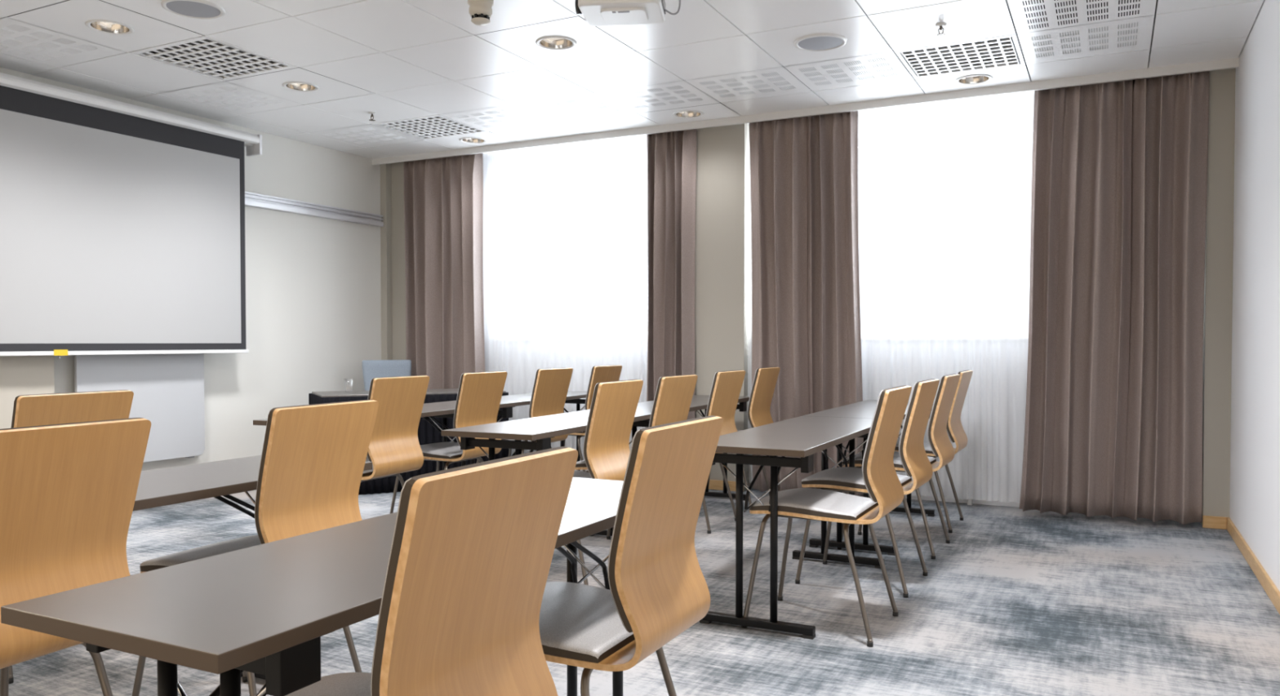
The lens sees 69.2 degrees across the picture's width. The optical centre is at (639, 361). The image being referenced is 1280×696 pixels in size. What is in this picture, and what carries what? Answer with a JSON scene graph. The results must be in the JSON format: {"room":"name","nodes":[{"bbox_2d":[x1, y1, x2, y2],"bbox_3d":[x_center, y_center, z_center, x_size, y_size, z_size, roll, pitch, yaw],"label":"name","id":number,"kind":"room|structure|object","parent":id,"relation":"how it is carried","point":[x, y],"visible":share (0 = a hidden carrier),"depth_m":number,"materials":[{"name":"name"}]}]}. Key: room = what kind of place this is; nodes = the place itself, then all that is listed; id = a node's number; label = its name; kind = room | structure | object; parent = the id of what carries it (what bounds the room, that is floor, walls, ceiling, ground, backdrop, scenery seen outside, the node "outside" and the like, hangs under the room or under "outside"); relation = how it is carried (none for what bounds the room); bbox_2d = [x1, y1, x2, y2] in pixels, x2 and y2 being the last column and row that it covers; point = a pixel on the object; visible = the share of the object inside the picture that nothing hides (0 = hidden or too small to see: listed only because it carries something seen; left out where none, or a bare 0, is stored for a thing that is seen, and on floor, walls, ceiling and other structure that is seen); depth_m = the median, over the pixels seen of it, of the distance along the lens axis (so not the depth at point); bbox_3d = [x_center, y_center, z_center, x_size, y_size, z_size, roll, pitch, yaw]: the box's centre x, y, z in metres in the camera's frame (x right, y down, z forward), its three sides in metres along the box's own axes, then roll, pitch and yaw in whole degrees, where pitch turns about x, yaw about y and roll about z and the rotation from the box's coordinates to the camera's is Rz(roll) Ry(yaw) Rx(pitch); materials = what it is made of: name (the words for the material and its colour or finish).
{"room":"conference room","nodes":[
{"label":"conference room","id":0,"kind":"room"},
{"bbox_2d":[0,66,381,471],"bbox_3d":[-4.246,-0.465,5.016,0.120,3.000,8.320,1,1,27],"label":"wall","id":1,"kind":"structure","parent":0,"point":[313,284],"depth_m":7.62,"materials":[{"name":"white paint"}]},
{"bbox_2d":[0,72,262,359],"bbox_3d":[-3.844,-0.846,5.390,0.249,1.675,3.845,1,1,27],"label":"projection screen","id":2,"kind":"object","parent":1,"relation":"attached to","point":[122,224],"visible":1,"depth_m":6.04,"materials":[{"name":"grey fabric"}]},
{"bbox_2d":[244,191,383,226],"bbox_3d":[-3.711,-1.230,5.861,0.054,0.105,5.940,1,1,27],"label":"rail","id":3,"kind":"object","parent":1,"relation":"attached to","point":[251,199],"visible":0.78,"depth_m":7.73,"materials":[{"name":"white metal"}]},
{"bbox_2d":[0,355,54,429],"bbox_3d":[-3.985,-0.216,5.304,0.074,1.870,1.200,1,1,27],"label":"beige pinboard","id":4,"kind":"object","parent":3,"relation":"hanging from","point":[20,375],"visible":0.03,"depth_m":5.65,"materials":[{"name":"beige fabric"}]},
{"bbox_2d":[74,353,204,462],"bbox_3d":[-3.438,-0.233,6.383,0.074,1.882,0.940,1,1,27],"label":"whiteboard","id":5,"kind":"object","parent":3,"relation":"hanging from","point":[168,389],"visible":0.3,"depth_m":6.48,"materials":[{"name":"grey ceramic"}]},
{"bbox_2d":[0,0,1263,159],"bbox_3d":[-1.171,-1.824,3.562,6.655,0.182,8.560,1,1,27],"label":"ceiling","id":6,"kind":"structure","parent":0,"point":[393,60],"depth_m":5.41,"materials":[{"name":"white metal"}]},
{"bbox_2d":[84,19,134,35],"bbox_3d":[-2.793,-1.804,4.885,0.228,0.098,0.228,1,1,27],"label":"recessed light","id":7,"kind":"object","parent":6,"relation":"in","point":[104,26],"visible":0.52,"depth_m":4.93,"materials":[{"name":"white plastic"}]},
{"bbox_2d":[160,0,225,18],"bbox_3d":[-2.217,-1.752,4.605,0.290,0.014,0.290,1,1,27],"label":"ceiling speaker","id":8,"kind":"object","parent":6,"relation":"attached to","point":[196,9],"visible":1,"depth_m":4.59,"materials":[{"name":"white plastic"}]},
{"bbox_2d":[128,31,297,80],"bbox_3d":[-2.503,-1.799,5.465,0.648,0.048,0.648,1,1,27],"label":"ceiling vent","id":9,"kind":"object","parent":6,"relation":"in","point":[206,51],"visible":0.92,"depth_m":5.46,"materials":[{"name":"white metal"}]},
{"bbox_2d":[281,81,319,92],"bbox_3d":[-2.205,-1.828,6.024,0.228,0.098,0.228,1,1,27],"label":"recessed light","id":10,"kind":"object","parent":6,"relation":"in","point":[293,86],"visible":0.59,"depth_m":6.08,"materials":[{"name":"white metal"}]},
{"bbox_2d":[368,111,376,120],"bbox_3d":[-1.940,-1.774,6.718,0.056,0.054,0.056,1,1,27],"label":"sprinkler","id":11,"kind":"object","parent":6,"relation":"attached to","point":[369,113],"visible":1,"depth_m":6.71,"materials":[{"name":"white metal"}]},
{"bbox_2d":[371,114,488,140],"bbox_3d":[-1.621,-1.835,7.203,0.648,0.048,0.620,1,1,27],"label":"ceiling vent","id":12,"kind":"object","parent":6,"relation":"in","point":[433,124],"visible":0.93,"depth_m":7.21,"materials":[{"name":"white metal"}]},
{"bbox_2d":[459,128,487,143],"bbox_3d":[-1.371,-1.862,7.625,0.228,0.098,0.228,1,1,27],"label":"recessed light","id":13,"kind":"object","parent":6,"relation":"in","point":[465,140],"visible":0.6,"depth_m":7.69,"materials":[{"name":"white metal"}]},
{"bbox_2d":[467,0,493,26],"bbox_3d":[-0.772,-1.694,4.494,0.124,0.121,0.124,1,1,27],"label":"smoke detector","id":14,"kind":"object","parent":6,"relation":"attached to","point":[480,11],"visible":1,"depth_m":4.46,"materials":[{"name":"beige plastic"}]},
{"bbox_2d":[535,35,577,49],"bbox_3d":[-0.465,-1.810,5.141,0.228,0.098,0.228,1,1,27],"label":"recessed light","id":15,"kind":"object","parent":6,"relation":"in","point":[552,42],"visible":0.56,"depth_m":5.20,"materials":[{"name":"white metal"}]},
{"bbox_2d":[482,135,648,471],"bbox_3d":[-0.794,-0.450,7.870,2.667,2.730,0.046,1,1,27],"label":"sheer curtain","id":16,"kind":"object","parent":6,"relation":"hanging from","point":[566,240],"visible":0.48,"depth_m":7.77,"materials":[{"name":"white fabric"}]},
{"bbox_2d":[575,0,680,26],"bbox_3d":[-0.052,-1.631,4.092,0.459,0.228,0.280,0,1,7],"label":"ceiling projector","id":17,"kind":"object","parent":6,"relation":"hanging from","point":[595,12],"visible":1,"depth_m":4.06,"materials":[{"name":"white plastic"}]},
{"bbox_2d":[672,106,703,118],"bbox_3d":[0.352,-1.843,6.751,0.228,0.098,0.228,1,1,27],"label":"recessed light","id":18,"kind":"object","parent":6,"relation":"in","point":[683,113],"visible":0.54,"depth_m":6.81,"materials":[{"name":"white metal"}]},
{"bbox_2d":[372,56,1239,165],"bbox_3d":[0.537,-1.784,6.930,6.655,0.062,0.024,1,1,27],"label":"trim","id":19,"kind":"structure","parent":6,"relation":"attached to","point":[1233,63],"depth_m":6.45,"materials":[{"name":"white"}]},
{"bbox_2d":[794,32,847,51],"bbox_3d":[0.998,-1.763,5.129,0.290,0.014,0.290,1,1,27],"label":"ceiling speaker","id":20,"kind":"object","parent":6,"relation":"attached to","point":[824,41],"visible":1,"depth_m":5.10,"materials":[{"name":"white plastic"}]},
{"bbox_2d":[798,36,843,49],"bbox_3d":[0.998,-1.759,5.129,0.246,0.006,0.246,1,1,27],"label":"grille","id":21,"kind":"object","parent":20,"relation":"attached to","point":[804,42],"depth_m":5.12,"materials":[{"name":"grey"}]},
{"bbox_2d":[747,91,1034,503],"bbox_3d":[2.115,-0.419,6.394,2.912,2.730,0.048,1,1,27],"label":"sheer curtain","id":22,"kind":"object","parent":6,"relation":"hanging from","point":[944,189],"visible":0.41,"depth_m":6.36,"materials":[{"name":"white fabric"}]},
{"bbox_2d":[935,22,946,35],"bbox_3d":[1.574,-1.735,4.848,0.056,0.054,0.056,1,1,27],"label":"sprinkler","id":23,"kind":"object","parent":6,"relation":"attached to","point":[940,25],"visible":1,"depth_m":4.84,"materials":[{"name":"white metal"}]},
{"bbox_2d":[893,31,1025,79],"bbox_3d":[1.881,-1.798,5.427,0.648,0.048,0.620,1,1,27],"label":"ceiling vent","id":24,"kind":"object","parent":6,"relation":"in","point":[1005,47],"visible":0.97,"depth_m":5.43,"materials":[{"name":"white metal"}]},
{"bbox_2d":[955,63,992,84],"bbox_3d":[2.110,-1.825,5.859,0.228,0.098,0.228,1,1,27],"label":"recessed light","id":25,"kind":"object","parent":6,"relation":"in","point":[974,79],"visible":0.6,"depth_m":5.92,"materials":[{"name":"white metal"}]},
{"bbox_2d":[1007,0,1156,33],"bbox_3d":[2.175,-1.771,4.560,0.648,0.030,0.648,1,1,27],"label":"panel","id":26,"kind":"object","parent":6,"relation":"attached to","point":[1025,14],"visible":1,"depth_m":4.66,"materials":[{"name":"white metal"}]},
{"bbox_2d":[8,488,1279,695],"bbox_3d":[-1.171,1.104,3.623,6.855,0.080,8.560,1,1,27],"label":"floor","id":27,"kind":"structure","parent":0,"point":[1017,602],"depth_m":3.80,"materials":[{"name":"grey carpet"}]},
{"bbox_2d":[8,390,133,684],"bbox_3d":[-2.228,0.588,3.375,0.576,0.962,0.458,1,1,23],"label":"chair","id":28,"kind":"object","parent":27,"relation":"on","point":[37,410],"visible":0.1,"depth_m":3.23,"materials":[{"name":"brown wood"}]},
{"bbox_2d":[11,390,124,428],"bbox_3d":[-2.019,0.323,3.281,0.095,0.427,0.420,1,1,23],"label":"chair backrest","id":29,"kind":"object","parent":28,"relation":"on","point":[37,410],"depth_m":3.22,"materials":[{"name":"brown wood"}]},
{"bbox_2d":[0,417,151,695],"bbox_3d":[-1.498,0.615,2.116,0.576,0.962,0.458,1,1,23],"label":"chair","id":30,"kind":"object","parent":27,"relation":"on","point":[68,491],"visible":0.7,"depth_m":2.03,"materials":[{"name":"brown wood"}]},
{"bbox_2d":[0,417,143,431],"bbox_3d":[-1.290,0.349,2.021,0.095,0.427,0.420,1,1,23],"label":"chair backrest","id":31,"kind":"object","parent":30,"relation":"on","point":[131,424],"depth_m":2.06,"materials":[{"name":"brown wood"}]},
{"bbox_2d":[133,455,372,679],"bbox_3d":[-1.451,0.718,2.515,0.480,0.740,1.545,1,1,27],"label":"folding table","id":32,"kind":"object","parent":27,"relation":"on","point":[161,487],"visible":0.23,"depth_m":2.68,"materials":[{"name":"grey laminate"}]},
{"bbox_2d":[132,400,378,695],"bbox_3d":[-1.153,0.601,2.796,0.576,0.962,0.458,1,1,23],"label":"chair","id":33,"kind":"object","parent":27,"relation":"on","point":[313,456],"visible":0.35,"depth_m":2.68,"materials":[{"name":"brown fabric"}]},
{"bbox_2d":[139,535,260,572],"bbox_3d":[-1.208,0.592,2.819,0.442,0.052,0.414,1,1,23],"label":"seat cushion","id":34,"kind":"object","parent":33,"relation":"on","point":[235,544],"depth_m":2.76,"materials":[{"name":"grey fabric"}]},
{"bbox_2d":[254,400,371,544],"bbox_3d":[-0.945,0.335,2.702,0.095,0.427,0.420,1,1,23],"label":"chair backrest","id":35,"kind":"object","parent":33,"relation":"on","point":[313,456],"depth_m":2.66,"materials":[{"name":"brown wood"}]},
{"bbox_2d":[0,477,623,695],"bbox_3d":[-0.404,0.729,1.989,0.480,0.740,1.545,1,1,27],"label":"folding table","id":36,"kind":"object","parent":27,"relation":"on","point":[266,610],"visible":0.6,"depth_m":1.44,"materials":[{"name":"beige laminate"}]},
{"bbox_2d":[253,402,466,470],"bbox_3d":[-1.440,0.658,5.349,0.480,0.740,1.545,1,1,24],"label":"folding table","id":37,"kind":"object","parent":27,"relation":"on","point":[444,411],"visible":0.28,"depth_m":5.71,"materials":[{"name":"grey laminate"}]},
{"bbox_2d":[361,360,411,391],"bbox_3d":[-2.115,0.485,7.929,0.460,0.981,0.525,-1,1,-26],"label":"chair","id":38,"kind":"object","parent":27,"relation":"on","point":[371,369],"visible":0.13,"depth_m":8.09,"materials":[{"name":"blue fabric"}]},
{"bbox_2d":[358,375,429,511],"bbox_3d":[-1.468,0.557,4.874,0.576,0.962,0.458,1,1,25],"label":"chair","id":39,"kind":"object","parent":27,"relation":"on","point":[394,449],"visible":0.5,"depth_m":4.75,"materials":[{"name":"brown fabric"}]},
{"bbox_2d":[361,456,373,476],"bbox_3d":[-1.521,0.549,4.899,0.442,0.052,0.414,1,1,25],"label":"seat cushion","id":40,"kind":"object","parent":39,"relation":"on","point":[366,473],"depth_m":4.70,"materials":[{"name":"grey fabric"}]},
{"bbox_2d":[366,375,424,462],"bbox_3d":[-1.262,0.292,4.772,0.095,0.427,0.420,1,1,25],"label":"chair backrest","id":41,"kind":"object","parent":39,"relation":"on","point":[401,399],"depth_m":4.76,"materials":[{"name":"brown wood"}]},
{"bbox_2d":[308,388,508,494],"bbox_3d":[-1.824,0.610,7.348,1.458,0.744,0.638,-1,1,-26],"label":"table","id":42,"kind":"object","parent":27,"relation":"on","point":[428,433],"visible":0.18,"depth_m":7.10,"materials":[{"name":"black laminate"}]},
{"bbox_2d":[285,446,577,695],"bbox_3d":[-0.454,0.627,1.524,0.576,0.962,0.458,1,1,25],"label":"chair","id":43,"kind":"object","parent":27,"relation":"on","point":[473,547],"visible":0.99,"depth_m":1.38,"materials":[{"name":"brown wood"}]},
{"bbox_2d":[285,672,371,695],"bbox_3d":[-0.507,0.619,1.549,0.442,0.052,0.414,1,1,25],"label":"seat cushion","id":44,"kind":"object","parent":43,"relation":"on","point":[348,684],"depth_m":1.69,"materials":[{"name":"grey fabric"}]},
{"bbox_2d":[370,446,568,695],"bbox_3d":[-0.249,0.362,1.422,0.095,0.427,0.420,1,1,25],"label":"chair backrest","id":45,"kind":"object","parent":43,"relation":"on","point":[471,554],"depth_m":1.38,"materials":[{"name":"brown wood"}]},
{"bbox_2d":[389,371,506,514],"bbox_3d":[-1.158,0.542,5.595,0.576,0.962,0.458,1,1,26],"label":"chair","id":46,"kind":"object","parent":27,"relation":"on","point":[479,395],"visible":0.57,"depth_m":5.45,"materials":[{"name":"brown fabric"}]},
{"bbox_2d":[419,442,462,458],"bbox_3d":[-1.211,0.534,5.621,0.442,0.052,0.414,1,1,26],"label":"seat cushion","id":47,"kind":"object","parent":46,"relation":"on","point":[440,450],"depth_m":5.46,"materials":[{"name":"grey fabric"}]},
{"bbox_2d":[453,371,497,446],"bbox_3d":[-0.954,0.277,5.491,0.095,0.427,0.420,1,1,26],"label":"chair backrest","id":48,"kind":"object","parent":46,"relation":"on","point":[477,401],"depth_m":5.43,"materials":[{"name":"brown wood"}]},
{"bbox_2d":[441,391,586,471],"bbox_3d":[-0.804,0.629,6.751,0.480,0.740,1.545,1,1,24],"label":"folding table","id":49,"kind":"object","parent":27,"relation":"on","point":[507,402],"visible":0.14,"depth_m":6.63,"materials":[{"name":"grey laminate"}]},
{"bbox_2d":[476,368,573,463],"bbox_3d":[-0.812,0.526,6.364,0.576,0.962,0.458,1,1,26],"label":"chair","id":50,"kind":"object","parent":27,"relation":"on","point":[551,386],"visible":0.35,"depth_m":6.23,"materials":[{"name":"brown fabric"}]},
{"bbox_2d":[528,368,558,417],"bbox_3d":[-0.609,0.261,6.258,0.095,0.427,0.420,1,1,26],"label":"chair backrest","id":51,"kind":"object","parent":50,"relation":"on","point":[544,396],"depth_m":6.16,"materials":[{"name":"brown wood"}]},
{"bbox_2d":[441,409,652,536],"bbox_3d":[-0.357,0.670,4.799,0.480,0.740,1.545,1,1,25],"label":"folding table","id":52,"kind":"object","parent":27,"relation":"on","point":[542,429],"visible":0.3,"depth_m":4.28,"materials":[{"name":"grey laminate"}]},
{"bbox_2d":[564,364,622,471],"bbox_3d":[-0.486,0.510,7.096,0.576,0.962,0.458,1,1,26],"label":"chair","id":53,"kind":"object","parent":27,"relation":"on","point":[599,374],"visible":0.21,"depth_m":6.87,"materials":[{"name":"brown wood"}]},
{"bbox_2d":[585,364,619,409],"bbox_3d":[-0.283,0.245,6.990,0.095,0.427,0.420,1,1,26],"label":"chair backrest","id":54,"kind":"object","parent":53,"relation":"on","point":[599,374],"depth_m":6.85,"materials":[{"name":"brown wood"}]},
{"bbox_2d":[573,379,643,585],"bbox_3d":[-0.333,0.568,4.348,0.576,0.962,0.458,1,1,26],"label":"chair","id":55,"kind":"object","parent":27,"relation":"on","point":[614,405],"visible":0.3,"depth_m":4.19,"materials":[{"name":"brown wood"}]},
{"bbox_2d":[573,470,591,478],"bbox_3d":[-0.386,0.560,4.373,0.442,0.052,0.414,1,1,26],"label":"seat cushion","id":56,"kind":"object","parent":55,"relation":"on","point":[576,473],"depth_m":4.44,"materials":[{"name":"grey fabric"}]},
{"bbox_2d":[582,379,639,479],"bbox_3d":[-0.129,0.303,4.243,0.095,0.427,0.420,1,1,26],"label":"chair backrest","id":57,"kind":"object","parent":55,"relation":"on","point":[614,405],"depth_m":4.19,"materials":[{"name":"brown wood"}]},
{"bbox_2d":[538,415,723,695],"bbox_3d":[-0.148,0.613,2.194,0.576,0.962,0.458,1,1,26],"label":"chair","id":58,"kind":"object","parent":27,"relation":"on","point":[659,590],"visible":0.74,"depth_m":2.04,"materials":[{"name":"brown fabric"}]},
{"bbox_2d":[538,582,635,663],"bbox_3d":[-0.201,0.605,2.220,0.442,0.052,0.414,1,1,26],"label":"seat cushion","id":59,"kind":"object","parent":58,"relation":"on","point":[579,624],"depth_m":2.09,"materials":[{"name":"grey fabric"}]},
{"bbox_2d":[607,415,715,633],"bbox_3d":[0.055,0.348,2.087,0.095,0.427,0.420,1,1,26],"label":"chair backrest","id":60,"kind":"object","parent":58,"relation":"on","point":[655,577],"depth_m":2.02,"materials":[{"name":"brown wood"}]},
{"bbox_2d":[574,374,697,539],"bbox_3d":[-0.035,0.554,5.023,0.576,0.962,0.458,1,1,27],"label":"chair","id":61,"kind":"object","parent":27,"relation":"on","point":[673,396],"visible":0.21,"depth_m":4.87,"materials":[{"name":"brown wood"}]},
{"bbox_2d":[575,460,586,467],"bbox_3d":[-0.088,0.546,5.050,0.442,0.052,0.414,1,1,27],"label":"seat cushion","id":62,"kind":"object","parent":61,"relation":"on","point":[582,464],"depth_m":4.94,"materials":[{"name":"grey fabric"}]},
{"bbox_2d":[648,374,692,427],"bbox_3d":[0.166,0.289,4.913,0.095,0.427,0.420,1,1,27],"label":"chair backrest","id":63,"kind":"object","parent":61,"relation":"on","point":[673,399],"depth_m":4.85,"materials":[{"name":"brown wood"}]},
{"bbox_2d":[636,395,749,501],"bbox_3d":[0.293,0.640,6.195,0.480,0.740,1.545,1,1,25],"label":"folding table","id":64,"kind":"object","parent":27,"relation":"on","point":[699,402],"visible":0.17,"depth_m":6.63,"materials":[{"name":"grey laminate"}]},
{"bbox_2d":[702,370,745,533],"bbox_3d":[0.315,0.538,5.801,0.576,0.962,0.458,1,1,28],"label":"chair","id":65,"kind":"object","parent":27,"relation":"on","point":[726,386],"visible":0.38,"depth_m":5.67,"materials":[{"name":"brown wood"}]},
{"bbox_2d":[705,370,736,416],"bbox_3d":[0.515,0.273,5.690,0.095,0.427,0.420,1,1,28],"label":"chair backrest","id":66,"kind":"object","parent":65,"relation":"on","point":[722,397],"depth_m":5.61,"materials":[{"name":"brown wood"}]},
{"bbox_2d":[708,367,780,505],"bbox_3d":[0.647,0.522,6.544,0.576,0.962,0.458,1,1,26],"label":"chair","id":67,"kind":"object","parent":27,"relation":"on","point":[765,380],"visible":0.35,"depth_m":6.38,"materials":[{"name":"brown wood"}]},
{"bbox_2d":[746,367,772,427],"bbox_3d":[0.850,0.257,6.438,0.095,0.427,0.420,1,1,26],"label":"chair backrest","id":68,"kind":"object","parent":67,"relation":"on","point":[758,414],"depth_m":6.36,"materials":[{"name":"brown wood"}]},
{"bbox_2d":[699,416,884,639],"bbox_3d":[0.739,0.682,4.215,0.480,0.740,1.545,1,1,27],"label":"folding table","id":69,"kind":"object","parent":27,"relation":"on","point":[802,437],"visible":0.77,"depth_m":3.69,"materials":[{"name":"grey"}]},
{"bbox_2d":[741,385,911,647],"bbox_3d":[0.763,0.580,3.756,0.576,0.962,0.458,1,1,27],"label":"chair","id":70,"kind":"object","parent":27,"relation":"on","point":[882,484],"visible":0.97,"depth_m":3.63,"materials":[{"name":"brown wood"}]},
{"bbox_2d":[749,488,878,520],"bbox_3d":[0.710,0.572,3.783,0.442,0.052,0.414,1,1,27],"label":"seat cushion","id":71,"kind":"object","parent":70,"relation":"on","point":[820,504],"depth_m":3.66,"materials":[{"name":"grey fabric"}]},
{"bbox_2d":[862,385,906,502],"bbox_3d":[0.964,0.315,3.646,0.095,0.427,0.420,1,1,27],"label":"chair backrest","id":72,"kind":"object","parent":70,"relation":"on","point":[882,484],"depth_m":3.56,"materials":[{"name":"brown wood"}]},
{"bbox_2d":[795,378,939,598],"bbox_3d":[1.090,0.567,4.423,0.576,0.962,0.458,1,1,28],"label":"chair","id":73,"kind":"object","parent":27,"relation":"on","point":[916,464],"visible":0.72,"depth_m":4.30,"materials":[{"name":"brown wood"}]},
{"bbox_2d":[801,466,911,489],"bbox_3d":[1.038,0.558,4.451,0.442,0.052,0.414,1,1,28],"label":"seat cushion","id":74,"kind":"object","parent":73,"relation":"on","point":[837,478],"depth_m":4.34,"materials":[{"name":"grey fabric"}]},
{"bbox_2d":[898,378,934,476],"bbox_3d":[1.290,0.301,4.311,0.095,0.427,0.420,1,1,28],"label":"chair backrest","id":75,"kind":"object","parent":73,"relation":"on","point":[913,458],"depth_m":4.22,"materials":[{"name":"brown wood"}]},
{"bbox_2d":[802,400,934,555],"bbox_3d":[1.436,0.653,5.602,0.480,0.740,1.545,1,1,27],"label":"folding table","id":76,"kind":"object","parent":27,"relation":"on","point":[864,409],"visible":0.33,"depth_m":5.09,"materials":[{"name":"grey"}]},
{"bbox_2d":[837,373,959,559],"bbox_3d":[1.443,0.551,5.151,0.576,0.962,0.458,1,1,28],"label":"chair","id":77,"kind":"object","parent":27,"relation":"on","point":[940,443],"visible":0.71,"depth_m":4.96,"materials":[{"name":"brown wood"}]},
{"bbox_2d":[842,451,936,468],"bbox_3d":[1.390,0.543,5.178,0.442,0.052,0.414,1,1,28],"label":"seat cushion","id":78,"kind":"object","parent":77,"relation":"on","point":[897,463],"depth_m":5.06,"materials":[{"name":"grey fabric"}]},
{"bbox_2d":[927,373,956,457],"bbox_3d":[1.643,0.286,5.039,0.095,0.427,0.420,1,1,28],"label":"chair backrest","id":79,"kind":"object","parent":77,"relation":"on","point":[940,443],"depth_m":4.93,"materials":[{"name":"brown wood"}]},
{"bbox_2d":[869,370,973,533],"bbox_3d":[1.754,0.537,5.820,0.576,0.962,0.458,1,1,27],"label":"chair","id":80,"kind":"object","parent":27,"relation":"on","point":[956,433],"visible":0.45,"depth_m":5.64,"materials":[{"name":"brown wood"}]},
{"bbox_2d":[894,438,933,453],"bbox_3d":[1.702,0.529,5.848,0.442,0.052,0.414,1,1,27],"label":"seat cushion","id":81,"kind":"object","parent":80,"relation":"on","point":[927,448],"depth_m":5.68,"materials":[{"name":"grey fabric"}]},
{"bbox_2d":[946,370,967,443],"bbox_3d":[1.955,0.272,5.710,0.095,0.427,0.420,1,1,27],"label":"chair backrest","id":82,"kind":"object","parent":80,"relation":"on","point":[956,433],"depth_m":5.63,"materials":[{"name":"brown wood"}]},
{"bbox_2d":[967,499,972,505],"bbox_3d":[1.804,0.709,6.721,1.350,0.579,0.090,1,1,27],"label":"radiator","id":83,"kind":"object","parent":27,"relation":"on","point":[969,501],"visible":0.02,"depth_m":6.46,"materials":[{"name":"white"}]},
{"bbox_2d":[585,471,1019,507],"bbox_3d":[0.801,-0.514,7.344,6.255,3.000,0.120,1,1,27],"label":"baseboard","id":84,"kind":"structure","parent":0,"point":[913,497],"depth_m":6.52,"materials":[{"name":"white paint"}]},
{"bbox_2d":[380,67,1235,529],"bbox_3d":[0.677,-0.512,7.233,6.655,3.000,0.430,1,1,27],"label":"wall","id":85,"kind":"structure","parent":0,"point":[722,251],"depth_m":7.04,"materials":[{"name":"grey paint"}]},
{"bbox_2d":[708,480,1226,529],"bbox_3d":[1.970,0.968,6.436,3.569,0.075,0.016,1,1,27],"label":"baseboard","id":86,"kind":"structure","parent":85,"relation":"attached to","point":[1208,522],"depth_m":5.67,"materials":[{"name":"brown wood"}]},
{"bbox_2d":[1229,0,1279,591],"bbox_3d":[1.796,-0.401,1.952,0.120,3.000,8.320,1,1,27],"label":"wall","id":87,"kind":"structure","parent":0,"point":[1255,441],"depth_m":4.63,"materials":[{"name":"white paint"}]},
{"bbox_2d":[1226,517,1279,614],"bbox_3d":[1.713,1.062,1.968,0.016,0.075,8.220,1,1,27],"label":"baseboard","id":88,"kind":"structure","parent":87,"relation":"attached to","point":[1271,590],"depth_m":4.50,"materials":[{"name":"brown wood"}]},
{"bbox_3d":[0.565,-1.789,6.985,6.635,0.025,0.025,1,1,27],"label":"trim","id":89,"kind":"structure","parent":0,"visible":0},
{"bbox_2d":[403,153,484,389],"bbox_3d":[-1.764,-0.446,8.215,0.914,2.757,0.141,1,1,27],"label":"curtain","id":90,"kind":"object","parent":89,"relation":"hanging from","point":[443,197],"visible":0.71,"depth_m":8.19,"materials":[{"name":"brown fabric"}]},
{"bbox_2d":[646,128,696,420],"bbox_3d":[0.217,-0.424,7.214,0.447,2.755,0.131,1,1,27],"label":"curtain","id":91,"kind":"object","parent":89,"relation":"hanging from","point":[671,156],"visible":0.73,"depth_m":7.20,"materials":[{"name":"brown fabric"}]},
{"bbox_2d":[748,111,863,497],"bbox_3d":[1.190,-0.413,6.716,0.884,2.756,0.131,1,1,27],"label":"curtain","id":92,"kind":"object","parent":89,"relation":"hanging from","point":[806,305],"visible":0.74,"depth_m":6.72,"materials":[{"name":"brown fabric"}]},
{"bbox_2d":[1018,71,1209,524],"bbox_3d":[2.953,-0.395,5.824,1.048,2.757,0.146,1,1,27],"label":"curtain","id":93,"kind":"object","parent":89,"relation":"hanging from","point":[1113,425],"visible":0.98,"depth_m":5.82,"materials":[{"name":"brown fabric"}]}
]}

